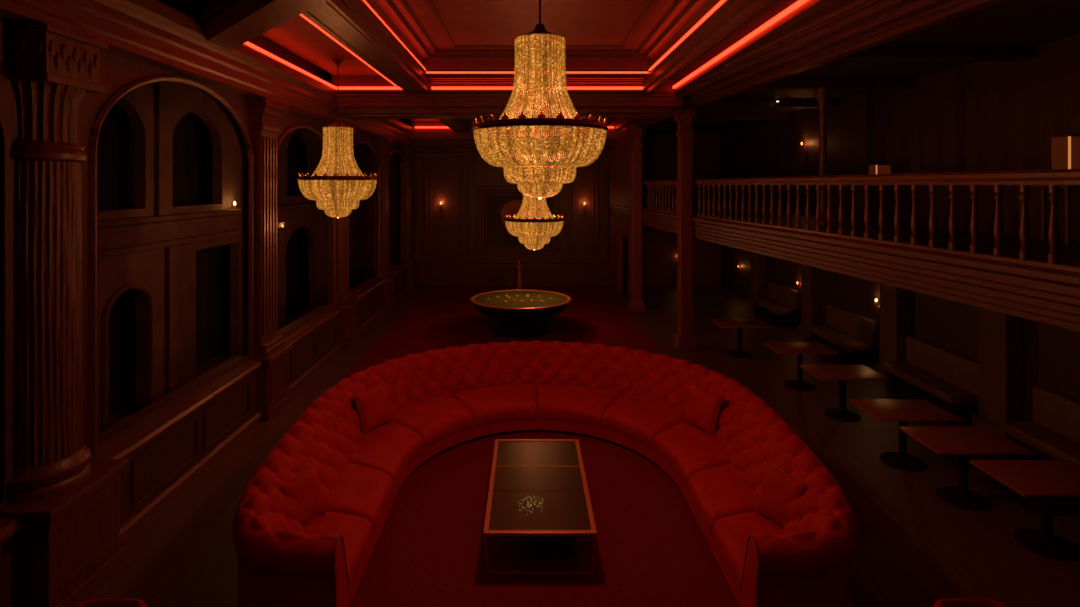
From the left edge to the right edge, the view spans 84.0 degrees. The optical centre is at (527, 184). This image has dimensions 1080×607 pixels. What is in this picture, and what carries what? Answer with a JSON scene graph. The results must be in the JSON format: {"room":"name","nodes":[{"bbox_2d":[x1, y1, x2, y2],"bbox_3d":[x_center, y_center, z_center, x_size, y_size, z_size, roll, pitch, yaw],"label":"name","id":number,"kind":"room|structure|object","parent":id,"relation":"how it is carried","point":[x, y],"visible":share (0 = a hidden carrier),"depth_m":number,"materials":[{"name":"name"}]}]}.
{"room":"nightclub lounge","nodes":[
{"label":"nightclub lounge","id":0,"kind":"room"},
{"bbox_2d":[97,103,307,414],"bbox_3d":[-7.150,0.540,10.200,0.100,6.720,26.400,0,0,0],"label":"wall","id":1,"kind":"structure","parent":0,"point":[192,143],"depth_m":12.73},
{"bbox_2d":[0,267,407,606],"bbox_3d":[-4.650,3.450,12.800,0.400,0.900,21.200,0,0,0],"label":"wall","id":2,"kind":"structure","parent":0,"point":[158,465],"depth_m":7.87,"materials":[{"name":"brown wood"}]},
{"bbox_2d":[0,260,408,545],"bbox_3d":[-4.665,3.390,12.800,0.570,1.020,21.200,0,0,0],"label":"trim","id":3,"kind":"structure","parent":2,"relation":"attached to","point":[136,440],"depth_m":8.09,"materials":[{"name":"brown wood"}]},
{"bbox_2d":[131,269,407,509],"bbox_3d":[-4.438,3.375,14.500,0.025,0.550,15.540,0,0,0],"label":"trim","id":4,"kind":"structure","parent":2,"relation":"attached to","point":[134,504],"depth_m":8.26,"materials":[{"name":"brown wood"}]},
{"bbox_2d":[0,0,409,508],"bbox_3d":[-4.690,0.030,12.700,0.140,5.700,21.400,0,0,0],"label":"wall","id":5,"kind":"structure","parent":0,"point":[116,71],"depth_m":6.29,"materials":[{"name":"brown wood"}]},
{"bbox_2d":[0,0,415,147],"bbox_3d":[-4.425,-1.780,12.700,0.450,0.640,21.400,0,0,0],"label":"crown molding","id":6,"kind":"structure","parent":5,"relation":"attached to","point":[153,33],"depth_m":7.50,"materials":[{"name":"brown wood"}]},
{"bbox_2d":[88,75,404,455],"bbox_3d":[-4.610,0.701,14.500,0.100,4.299,16.410,0,0,0],"label":"trim","id":7,"kind":"structure","parent":5,"relation":"attached to","point":[94,133],"depth_m":6.73,"materials":[{"name":"brown wood"}]},
{"bbox_2d":[189,0,327,50],"bbox_3d":[-3.525,-2.150,7.450,0.720,0.500,5.200,0,0,-43],"label":"ceiling beam","id":8,"kind":"structure","parent":5,"relation":"attached to","point":[227,24],"depth_m":7.09,"materials":[{"name":"brown wood"}]},
{"bbox_2d":[244,42,334,88],"bbox_3d":[-4.223,-2.125,10.880,0.045,0.050,4.360,0,0,0],"label":"led strip","id":9,"kind":"object","parent":5,"relation":"attached to","point":[246,43],"visible":0.64,"depth_m":10.48,"materials":[{"name":"red plastic"}]},
{"bbox_2d":[97,81,360,434],"bbox_3d":[-6.600,0.540,10.450,0.200,6.720,25.900,0,0,0],"label":"wall","id":10,"kind":"structure","parent":0,"point":[146,268],"depth_m":11.61,"materials":[{"name":"paint"}]},
{"bbox_2d":[102,283,153,432],"bbox_3d":[-6.480,2.743,9.750,0.100,2.273,1.220,0,0,0],"label":"trim","id":11,"kind":"structure","parent":10,"relation":"attached to","point":[105,319],"depth_m":9.33,"materials":[{"name":"paint"}]},
{"bbox_2d":[97,81,365,394],"bbox_3d":[-6.400,0.950,13.200,0.200,5.900,20.400,0,0,0],"label":"trim","id":12,"kind":"structure","parent":10,"relation":"attached to","point":[115,237],"depth_m":10.81,"materials":[{"name":"paint"}]},
{"bbox_2d":[228,201,235,209],"bbox_3d":[-6.424,0.480,13.050,0.156,0.260,0.098,0,0,0],"label":"wall sconce","id":13,"kind":"object","parent":10,"relation":"attached to","point":[234,203],"visible":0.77,"depth_m":13.03,"materials":[{"name":"gold metal"}]},
{"bbox_2d":[261,15,379,74],"bbox_3d":[-3.495,-2.450,7.560,1.510,0.100,11.120,0,0,0],"label":"ceiling","id":14,"kind":"structure","parent":0,"point":[297,35],"depth_m":10.40,"materials":[{"name":"paint"}]},
{"bbox_2d":[297,58,377,217],"bbox_3d":[-3.640,-0.882,11.500,1.469,3.036,1.469,0,0,0],"label":"chandelier","id":15,"kind":"object","parent":14,"relation":"hanging from","point":[348,200],"visible":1,"depth_m":11.22,"materials":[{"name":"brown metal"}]},
{"bbox_2d":[410,119,616,140],"bbox_3d":[-0.500,-2.150,18.850,7.600,0.900,9.100,0,0,0],"label":"ceiling","id":16,"kind":"structure","parent":0,"point":[420,134],"depth_m":22.10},
{"bbox_2d":[415,126,448,127],"bbox_3d":[-3.455,-2.120,22.055,1.390,0.060,0.050,0,0,0],"label":"led strip","id":17,"kind":"object","parent":16,"relation":"attached to","point":[415,126],"visible":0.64,"depth_m":22.03,"materials":[{"name":"red plastic"}]},
{"bbox_2d":[505,179,563,249],"bbox_3d":[0.170,-0.313,15.850,1.579,4.073,1.579,0,0,34],"label":"chandelier","id":18,"kind":"object","parent":16,"relation":"hanging from","point":[530,232],"visible":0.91,"depth_m":15.47,"materials":[{"name":"brown"}]},
{"bbox_2d":[361,120,719,284],"bbox_3d":[0.600,0.540,23.575,15.600,6.720,0.350,0,0,0],"label":"wall","id":19,"kind":"structure","parent":0,"point":[659,150],"depth_m":23.40,"materials":[{"name":"brown wood"}]},
{"bbox_2d":[425,163,463,253],"bbox_3d":[-3.260,0.925,23.350,1.520,3.550,0.100,0,0,0],"label":"trim","id":20,"kind":"structure","parent":19,"relation":"attached to","point":[426,164],"depth_m":23.30,"materials":[{"name":"brown wood"}]},
{"bbox_2d":[438,119,471,132],"bbox_3d":[-2.430,-2.370,18.850,0.700,0.900,9.100,0,0,0],"label":"trim","id":21,"kind":"structure","parent":19,"relation":"attached to","point":[457,125],"depth_m":19.90,"materials":[{"name":"brown wood"}]},
{"bbox_2d":[416,261,608,284],"bbox_3d":[-0.600,3.425,23.360,7.600,0.950,0.080,0,0,0],"label":"baseboard","id":22,"kind":"structure","parent":19,"relation":"attached to","point":[420,265],"depth_m":23.35,"materials":[{"name":"brown wood"}]},
{"bbox_2d":[415,141,609,157],"bbox_3d":[-0.550,-1.390,23.230,7.700,0.680,0.340,0,0,0],"label":"trim","id":23,"kind":"structure","parent":19,"relation":"attached to","point":[418,143],"depth_m":23.20,"materials":[{"name":"brown wood"}]},
{"bbox_2d":[478,186,558,253],"bbox_3d":[-0.375,1.375,23.340,3.150,2.650,0.120,0,0,0],"label":"framed picture","id":24,"kind":"object","parent":19,"relation":"attached to","point":[494,202],"visible":0.66,"depth_m":23.37,"materials":[{"name":"brown wood"}]},
{"bbox_2d":[560,169,568,260],"bbox_3d":[1.420,0.950,23.305,0.340,4.000,0.190,0,0,0],"label":"pilaster","id":25,"kind":"object","parent":19,"relation":"attached to","point":[564,256],"visible":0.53,"depth_m":23.26,"materials":[{"name":"brown wood"}]},
{"bbox_2d":[568,163,598,253],"bbox_3d":[2.150,0.925,23.350,1.200,3.550,0.100,0,0,0],"label":"trim","id":26,"kind":"structure","parent":19,"relation":"attached to","point":[592,164],"depth_m":23.30,"materials":[{"name":"brown wood"}]},
{"bbox_2d":[597,119,616,125],"bbox_3d":[2.620,-2.390,18.850,0.320,0.860,9.100,0,0,0],"label":"trim","id":27,"kind":"structure","parent":19,"relation":"attached to","point":[609,121],"depth_m":19.05,"materials":[{"name":"brown wood"}]},
{"bbox_2d":[404,0,677,50],"bbox_3d":[0.190,-2.750,7.150,4.620,0.100,10.300,0,0,0],"label":"ceiling","id":28,"kind":"structure","parent":0,"point":[466,22],"depth_m":9.85,"materials":[{"name":"paint"}]},
{"bbox_2d":[472,0,607,198],"bbox_3d":[0.140,-1.268,7.000,1.580,2.863,1.580,0,0,0],"label":"chandelier","id":29,"kind":"object","parent":28,"relation":"hanging from","point":[538,164],"visible":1,"depth_m":6.67,"materials":[{"name":"gold metal"}]},
{"bbox_2d":[375,0,707,82],"bbox_3d":[0.190,-2.500,7.560,4.620,0.600,11.120,0,0,0],"label":"trim","id":30,"kind":"structure","parent":28,"relation":"attached to","point":[442,60],"depth_m":12.10,"materials":[{"name":"brown wood"}]},
{"bbox_2d":[426,72,647,72],"bbox_3d":[0.190,-2.290,12.217,4.520,0.030,0.035,0,0,0],"label":"led strip","id":31,"kind":"object","parent":30,"relation":"attached to","point":[426,72],"visible":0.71,"depth_m":12.20,"materials":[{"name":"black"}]},
{"bbox_2d":[85,285,1079,606],"bbox_3d":[0.900,4.050,10.400,16.200,0.300,26.800,0,0,0],"label":"floor","id":32,"kind":"structure","parent":0,"point":[915,548],"depth_m":7.42,"materials":[{"name":"brown wood"}]},
{"bbox_2d":[0,23,128,606],"bbox_3d":[-4.660,1.230,5.720,1.040,5.340,1.040,0,0,0],"label":"column","id":33,"kind":"structure","parent":32,"relation":"on","point":[67,500],"depth_m":5.51,"materials":[{"name":"brown wood"}]},
{"bbox_2d":[74,598,146,606],"bbox_3d":[-3.070,3.481,4.184,0.605,0.837,0.604,0,0,0],"label":"tub chair","id":34,"kind":"object","parent":32,"relation":"on","point":[104,602],"visible":1,"depth_m":4.42,"materials":[{"name":"red fabric"}]},
{"bbox_2d":[248,97,292,420],"bbox_3d":[-4.510,1.220,10.400,0.500,5.360,1.000,0,0,0],"label":"pilaster","id":35,"kind":"object","parent":32,"relation":"on","point":[272,350],"visible":0.84,"depth_m":10.16,"materials":[{"name":"brown wood"}]},
{"bbox_2d":[333,124,359,348],"bbox_3d":[-4.510,1.220,14.700,0.500,5.360,1.000,0,0,0],"label":"pilaster","id":36,"kind":"object","parent":32,"relation":"on","point":[345,299],"visible":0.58,"depth_m":14.43,"materials":[{"name":"brown wood"}]},
{"bbox_2d":[379,138,396,310],"bbox_3d":[-4.510,1.220,19.000,0.500,5.360,1.000,0,0,0],"label":"pilaster","id":37,"kind":"object","parent":32,"relation":"on","point":[387,273],"visible":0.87,"depth_m":18.73,"materials":[{"name":"brown wood"}]},
{"bbox_2d":[400,146,416,289],"bbox_3d":[-4.510,1.220,22.650,0.500,5.360,1.000,0,0,0],"label":"pilaster","id":38,"kind":"object","parent":32,"relation":"on","point":[405,168],"visible":0.87,"depth_m":22.32,"materials":[{"name":"brown wood"}]},
{"bbox_2d":[334,287,739,606],"bbox_3d":[-0.325,3.891,13.050,6.850,0.018,19.700,0,0,0],"label":"carpet","id":39,"kind":"object","parent":32,"relation":"on","point":[651,550],"visible":0.29,"depth_m":6.80,"materials":[{"name":"red carpet"}]},
{"bbox_2d":[516,260,521,288],"bbox_3d":[-0.270,3.091,18.400,0.400,1.582,0.400,0,0,0],"label":"newel post","id":40,"kind":"object","parent":39,"relation":"on","point":[519,266],"visible":0.6,"depth_m":18.33,"materials":[{"name":"brown wood"}]},
{"bbox_2d":[470,289,570,337],"bbox_3d":[-0.190,3.441,15.950,2.670,0.882,2.670,0,0,0],"label":"table","id":41,"kind":"object","parent":39,"relation":"on","point":[520,318],"visible":0.99,"depth_m":15.45,"materials":[{"name":"green fabric"}]},
{"bbox_2d":[483,439,596,574],"bbox_3d":[0.120,3.666,7.050,1.130,0.431,2.200,0,0,0],"label":"coffee table","id":42,"kind":"object","parent":39,"relation":"on","point":[552,471],"visible":1,"depth_m":6.73,"materials":[{"name":"brown wood"}]},
{"bbox_2d":[232,341,857,606],"bbox_3d":[0.150,3.360,7.991,6.197,1.044,6.315,0,0,0],"label":"sofa","id":43,"kind":"object","parent":39,"relation":"on","point":[440,400],"visible":0.91,"depth_m":7.25,"materials":[{"name":"red fabric"}]},
{"bbox_2d":[279,462,326,525],"bbox_3d":[-2.310,3.200,6.120,0.289,0.502,0.532,0,0,26],"label":"throw pillow","id":44,"kind":"object","parent":43,"relation":"on","point":[304,487],"visible":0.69,"depth_m":6.09,"materials":[{"name":"red fabric"}]},
{"bbox_2d":[239,511,372,606],"bbox_3d":[-2.033,3.534,5.790,0.875,0.232,1.326,0,0,0],"label":"seat cushion","id":45,"kind":"object","parent":43,"relation":"on","point":[356,527],"depth_m":5.95,"materials":[{"name":"red fabric"}]},
{"bbox_2d":[326,462,392,534],"bbox_3d":[-2.033,3.534,6.911,0.874,0.231,1.369,0,0,0],"label":"seat cushion","id":46,"kind":"object","parent":43,"relation":"on","point":[361,489],"depth_m":6.74,"materials":[{"name":"red fabric"}]},
{"bbox_2d":[353,382,392,434],"bbox_3d":[-2.200,3.180,8.550,0.302,0.558,0.593,0,0,30],"label":"throw pillow","id":47,"kind":"object","parent":43,"relation":"on","point":[372,405],"visible":1,"depth_m":8.43,"materials":[{"name":"red fabric"}]},
{"bbox_2d":[347,421,423,489],"bbox_3d":[-1.964,3.534,8.084,0.998,0.232,1.714,0,0,9],"label":"seat cushion","id":48,"kind":"object","parent":43,"relation":"on","point":[388,449],"depth_m":7.85,"materials":[{"name":"red fabric"}]},
{"bbox_2d":[391,393,473,447],"bbox_3d":[-1.385,3.534,9.159,1.123,0.232,1.321,0,0,43],"label":"seat cushion","id":49,"kind":"object","parent":43,"relation":"on","point":[435,417],"depth_m":8.95,"materials":[{"name":"red fabric"}]},
{"bbox_2d":[452,384,536,425],"bbox_3d":[-0.424,3.534,9.751,1.450,0.231,1.060,0,0,-18],"label":"seat cushion","id":50,"kind":"object","parent":43,"relation":"on","point":[487,404],"depth_m":9.45,"materials":[{"name":"red fabric"}]},
{"bbox_2d":[537,384,621,425],"bbox_3d":[0.724,3.534,9.751,1.450,0.231,1.060,0,0,18],"label":"seat cushion","id":51,"kind":"object","parent":43,"relation":"on","point":[581,404],"depth_m":9.45,"materials":[{"name":"red fabric"}]},
{"bbox_2d":[601,393,684,447],"bbox_3d":[1.685,3.534,9.159,1.123,0.231,1.321,0,0,-43],"label":"seat cushion","id":52,"kind":"object","parent":43,"relation":"on","point":[637,417],"depth_m":8.95,"materials":[{"name":"red fabric"}]},
{"bbox_2d":[653,422,731,489],"bbox_3d":[2.264,3.534,8.084,0.998,0.232,1.714,0,0,-9],"label":"seat cushion","id":53,"kind":"object","parent":43,"relation":"on","point":[688,449],"depth_m":7.83,"materials":[{"name":"red fabric"}]},
{"bbox_2d":[683,383,723,435],"bbox_3d":[2.480,3.180,8.500,0.303,0.558,0.592,0,0,-30],"label":"throw pillow","id":54,"kind":"object","parent":43,"relation":"on","point":[703,409],"visible":1,"depth_m":8.38,"materials":[{"name":"red fabric"}]},
{"bbox_2d":[688,463,755,535],"bbox_3d":[2.333,3.533,6.911,0.874,0.234,1.369,0,0,0],"label":"seat cushion","id":55,"kind":"object","parent":43,"relation":"on","point":[717,491],"depth_m":6.74,"materials":[{"name":"red fabric"}]},
{"bbox_2d":[754,460,807,527],"bbox_3d":[2.591,3.200,6.120,0.294,0.521,0.551,0,0,-26],"label":"throw pillow","id":56,"kind":"object","parent":43,"relation":"on","point":[779,488],"visible":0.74,"depth_m":6.08,"materials":[{"name":"red fabric"}]},
{"bbox_2d":[713,512,851,606],"bbox_3d":[2.333,3.534,5.790,0.875,0.232,1.326,0,0,0],"label":"seat cushion","id":57,"kind":"object","parent":43,"relation":"on","point":[731,530],"depth_m":5.91,"materials":[{"name":"red fabric"}]},
{"bbox_2d":[627,125,646,310],"bbox_3d":[3.400,1.030,18.750,0.540,5.740,1.240,0,0,0],"label":"post","id":58,"kind":"object","parent":32,"relation":"on","point":[636,132],"visible":1,"depth_m":18.61,"materials":[{"name":"red wood"}]},
{"bbox_2d":[671,107,698,349],"bbox_3d":[3.770,1.030,14.400,0.540,5.740,1.240,0,0,0],"label":"post","id":59,"kind":"object","parent":32,"relation":"on","point":[685,339],"visible":0.97,"depth_m":14.26,"materials":[{"name":"red wood"}]},
{"bbox_2d":[710,319,770,358],"bbox_3d":[4.850,3.525,13.745,1.120,0.750,0.770,0,0,0],"label":"dining table","id":60,"kind":"object","parent":32,"relation":"on","point":[739,324],"visible":1,"depth_m":13.70,"materials":[{"name":"brown wood"}]},
{"bbox_2d":[753,281,800,326],"bbox_3d":[7.180,3.410,17.400,0.620,0.980,1.900,0,0,0],"label":"banquette","id":61,"kind":"object","parent":32,"relation":"on","point":[780,307],"visible":0.98,"depth_m":16.95,"materials":[{"name":"leather"}]},
{"bbox_2d":[764,342,838,390],"bbox_3d":[5.280,3.525,11.645,1.120,0.750,0.770,0,0,0],"label":"dining table","id":62,"kind":"object","parent":32,"relation":"on","point":[799,348],"visible":0.98,"depth_m":11.60,"materials":[{"name":"brown wood"}]},
{"bbox_2d":[808,304,876,366],"bbox_3d":[7.180,3.410,13.800,0.620,0.980,1.900,0,0,0],"label":"banquette","id":63,"kind":"object","parent":32,"relation":"on","point":[852,335],"visible":0.89,"depth_m":13.39,"materials":[{"name":"leather"}]},
{"bbox_2d":[799,365,888,421],"bbox_3d":[5.320,3.525,10.145,1.120,0.750,0.770,0,0,0],"label":"dining table","id":64,"kind":"object","parent":32,"relation":"on","point":[842,373],"visible":1,"depth_m":10.10,"materials":[{"name":"brown wood"}]},
{"bbox_2d":[849,399,961,470],"bbox_3d":[5.280,3.525,8.445,1.120,0.750,0.770,0,0,0],"label":"dining table","id":65,"kind":"object","parent":32,"relation":"on","point":[902,411],"visible":1,"depth_m":8.40,"materials":[{"name":"brown wood"}]},
{"bbox_2d":[883,336,977,423],"bbox_3d":[7.180,3.410,10.700,0.620,0.980,1.900,0,0,0],"label":"banquette","id":66,"kind":"object","parent":32,"relation":"on","point":[945,378],"visible":0.76,"depth_m":10.49,"materials":[{"name":"leather"}]},
{"bbox_2d":[899,427,1033,510],"bbox_3d":[5.400,3.525,7.445,1.120,0.750,0.770,0,0,0],"label":"dining table","id":67,"kind":"object","parent":32,"relation":"on","point":[962,442],"visible":1,"depth_m":7.40,"materials":[{"name":"brown wood"}]},
{"bbox_2d":[933,598,1006,606],"bbox_3d":[3.250,3.481,4.184,0.605,0.837,0.604,0,0,0],"label":"tub chair","id":68,"kind":"object","parent":32,"relation":"on","point":[952,602],"visible":1,"depth_m":4.42,"materials":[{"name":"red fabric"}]},
{"bbox_2d":[970,460,1079,560],"bbox_3d":[5.620,3.525,6.495,1.120,0.750,0.770,0,0,0],"label":"dining table","id":69,"kind":"object","parent":32,"relation":"on","point":[1045,479],"visible":1,"depth_m":6.46,"materials":[{"name":"brown wood"}]},
{"bbox_2d":[1002,387,1079,465],"bbox_3d":[7.180,3.410,7.780,0.620,0.980,1.900,0,0,0],"label":"banquette","id":70,"kind":"object","parent":32,"relation":"on","point":[1053,433],"visible":0.88,"depth_m":8.25,"materials":[{"name":"leather"}]},
{"bbox_2d":[608,129,643,299],"bbox_3d":[3.403,0.950,21.253,0.230,5.900,4.316,0,0,-5],"label":"wall","id":71,"kind":"structure","parent":0,"point":[619,166],"depth_m":21.90,"materials":[{"name":"red wood"}]},
{"bbox_2d":[615,0,1005,132],"bbox_3d":[4.152,-2.330,12.693,1.904,0.980,21.414,0,0,0],"label":"crown molding","id":72,"kind":"structure","parent":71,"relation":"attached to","point":[816,33],"depth_m":8.12,"materials":[{"name":"brown wood"}]},
{"bbox_2d":[673,0,808,88],"bbox_3d":[3.172,-2.125,7.530,0.045,0.050,11.060,0,0,0],"label":"led strip","id":73,"kind":"object","parent":72,"relation":"attached to","point":[798,3],"visible":1,"depth_m":8.60,"materials":[{"name":"red plastic"}]},
{"bbox_2d":[608,204,1079,331],"bbox_3d":[4.169,1.005,12.706,0.350,0.510,21.477,0,0,-5],"label":"trim","id":74,"kind":"structure","parent":71,"relation":"attached to","point":[1050,296],"depth_m":6.95,"materials":[{"name":"brown wood"}]},
{"bbox_2d":[643,180,693,213],"bbox_3d":[3.809,0.305,16.650,0.170,0.890,3.914,0,0,-5],"label":"balustrade","id":75,"kind":"object","parent":74,"relation":"on","point":[666,184],"visible":0.75,"depth_m":16.81,"materials":[{"name":"brown wood"}]},
{"bbox_2d":[694,169,1079,272],"bbox_3d":[4.431,0.305,9.325,0.170,0.890,9.785,0,0,-5],"label":"balustrade","id":76,"kind":"object","parent":74,"relation":"on","point":[1053,178],"visible":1,"depth_m":7.15,"materials":[{"name":"brown wood"}]},
{"bbox_2d":[644,205,1079,265],"bbox_3d":[5.793,0.980,12.700,5.215,0.400,21.400,0,0,0],"label":"floor","id":77,"kind":"structure","parent":0,"point":[1039,249],"depth_m":8.91,"materials":[{"name":"brown wood"}]},
{"bbox_2d":[815,88,829,224],"bbox_3d":[5.750,-0.550,11.700,0.260,2.660,0.254,0,0,0],"label":"column","id":78,"kind":"structure","parent":77,"relation":"on","point":[822,95],"depth_m":11.63,"materials":[{"name":"brown wood"}]},
{"bbox_2d":[1018,185,1079,244],"bbox_3d":[7.200,0.315,8.200,0.440,0.930,0.900,0,0,0],"label":"console table","id":79,"kind":"object","parent":77,"relation":"on","point":[1067,188],"visible":0.56,"depth_m":8.23,"materials":[{"name":"brown wood"}]},
{"bbox_2d":[1048,134,1079,169],"bbox_3d":[7.280,-0.410,8.050,0.320,0.520,0.320,0,0,0],"label":"lantern","id":80,"kind":"object","parent":79,"relation":"on","point":[1063,150],"visible":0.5,"depth_m":7.99,"materials":[{"name":"brown metal"}]},
{"bbox_3d":[7.200,0.315,12.200,0.440,0.930,0.800,0,0,0],"label":"console table","id":81,"kind":"object","parent":77,"relation":"on","visible":0},
{"bbox_2d":[867,164,891,173],"bbox_3d":[7.150,-0.290,12.200,0.320,0.280,0.320,0,0,0],"label":"lantern","id":82,"kind":"object","parent":81,"relation":"on","point":[871,168],"visible":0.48,"depth_m":12.06,"materials":[{"name":"brown metal"}]},
{"bbox_2d":[645,7,1079,131],"bbox_3d":[5.843,-2.125,12.700,5.115,0.150,21.400,0,0,0],"label":"ceiling","id":83,"kind":"structure","parent":0,"point":[988,26],"depth_m":8.82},
{"bbox_2d":[720,34,1079,421],"bbox_3d":[7.600,0.900,12.700,0.200,6.000,21.400,0,0,0],"label":"wall","id":84,"kind":"structure","parent":0,"point":[982,115],"depth_m":10.91,"materials":[{"name":"brown wood"}]},
{"bbox_2d":[748,252,765,307],"bbox_3d":[7.330,2.540,19.200,0.340,2.720,0.680,0,0,0],"label":"pilaster","id":85,"kind":"object","parent":84,"relation":"attached to","point":[758,261],"visible":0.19,"depth_m":18.92,"materials":[{"name":"paint"}]},
{"bbox_2d":[798,264,820,337],"bbox_3d":[7.330,2.540,15.600,0.340,2.720,0.680,0,0,0],"label":"pilaster","id":86,"kind":"object","parent":84,"relation":"attached to","point":[810,276],"visible":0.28,"depth_m":15.34,"materials":[{"name":"paint"}]},
{"bbox_2d":[662,0,1079,120],"bbox_3d":[6.122,-1.965,11.800,4.555,0.170,11.500,0,0,0],"label":"trim","id":87,"kind":"structure","parent":84,"relation":"attached to","point":[876,53],"depth_m":9.06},
{"bbox_2d":[875,283,909,376],"bbox_3d":[7.330,2.540,12.050,0.340,2.720,0.680,0,0,0],"label":"pilaster","id":88,"kind":"object","parent":84,"relation":"attached to","point":[894,301],"visible":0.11,"depth_m":11.85,"materials":[{"name":"paint"}]},
{"bbox_2d":[972,307,1023,437],"bbox_3d":[7.330,2.540,9.350,0.340,2.720,0.680,0,0,0],"label":"pillar","id":89,"kind":"structure","parent":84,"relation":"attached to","point":[1000,335],"depth_m":9.21,"materials":[{"name":"paint"}]},
{"bbox_3d":[0.900,-2.935,10.400,16.200,0.230,26.800,0,0,0],"label":"ceiling","id":90,"kind":"structure","parent":0,"visible":0},
{"bbox_2d":[302,0,430,92],"bbox_3d":[-2.465,-2.420,7.560,0.770,0.800,11.120,0,0,0],"label":"ceiling beam","id":91,"kind":"structure","parent":90,"relation":"attached to","point":[352,23],"depth_m":8.75,"materials":[{"name":"brown wood"}]},
{"bbox_2d":[300,14,395,85],"bbox_3d":[-2.868,-2.170,9.680,0.035,0.040,6.760,0,0,0],"label":"led strip","id":92,"kind":"object","parent":91,"relation":"attached to","point":[302,15],"visible":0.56,"depth_m":9.25,"materials":[{"name":"red plastic"}]},
{"bbox_2d":[363,0,425,69],"bbox_3d":[-2.095,-2.337,7.100,0.040,0.025,10.200,0,0,0],"label":"led strip","id":93,"kind":"object","parent":91,"relation":"attached to","point":[368,5],"visible":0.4,"depth_m":9.05,"materials":[{"name":"red plastic"}]},
{"bbox_2d":[331,74,682,118],"bbox_3d":[-0.450,-2.180,13.675,7.700,1.280,1.250,0,0,0],"label":"ceiling beam","id":94,"kind":"structure","parent":90,"relation":"attached to","point":[353,104],"depth_m":13.12,"materials":[{"name":"brown wood"}]},
{"bbox_2d":[335,87,402,89],"bbox_3d":[-3.470,-2.112,13.085,1.460,0.055,0.050,0,0,0],"label":"led strip","id":95,"kind":"object","parent":94,"relation":"attached to","point":[340,88],"visible":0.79,"depth_m":13.06,"materials":[{"name":"red plastic"}]},
{"bbox_2d":[432,87,642,89],"bbox_3d":[0.200,-2.112,13.085,4.600,0.055,0.050,0,0,0],"label":"led strip","id":96,"kind":"object","parent":94,"relation":"attached to","point":[433,88],"visible":0.71,"depth_m":13.06,"materials":[{"name":"red plastic"}]},
{"bbox_2d":[642,0,777,94],"bbox_3d":[2.620,-2.390,7.560,0.320,0.860,11.120,0,0,0],"label":"trim","id":97,"kind":"structure","parent":90,"relation":"attached to","point":[732,15],"depth_m":8.70,"materials":[{"name":"brown wood"}]},
{"bbox_2d":[649,0,725,70],"bbox_3d":[2.475,-2.337,7.100,0.040,0.025,10.200,0,0,0],"label":"led strip","id":98,"kind":"object","parent":97,"relation":"attached to","point":[721,2],"visible":1,"depth_m":9.09,"materials":[{"name":"red plastic"}]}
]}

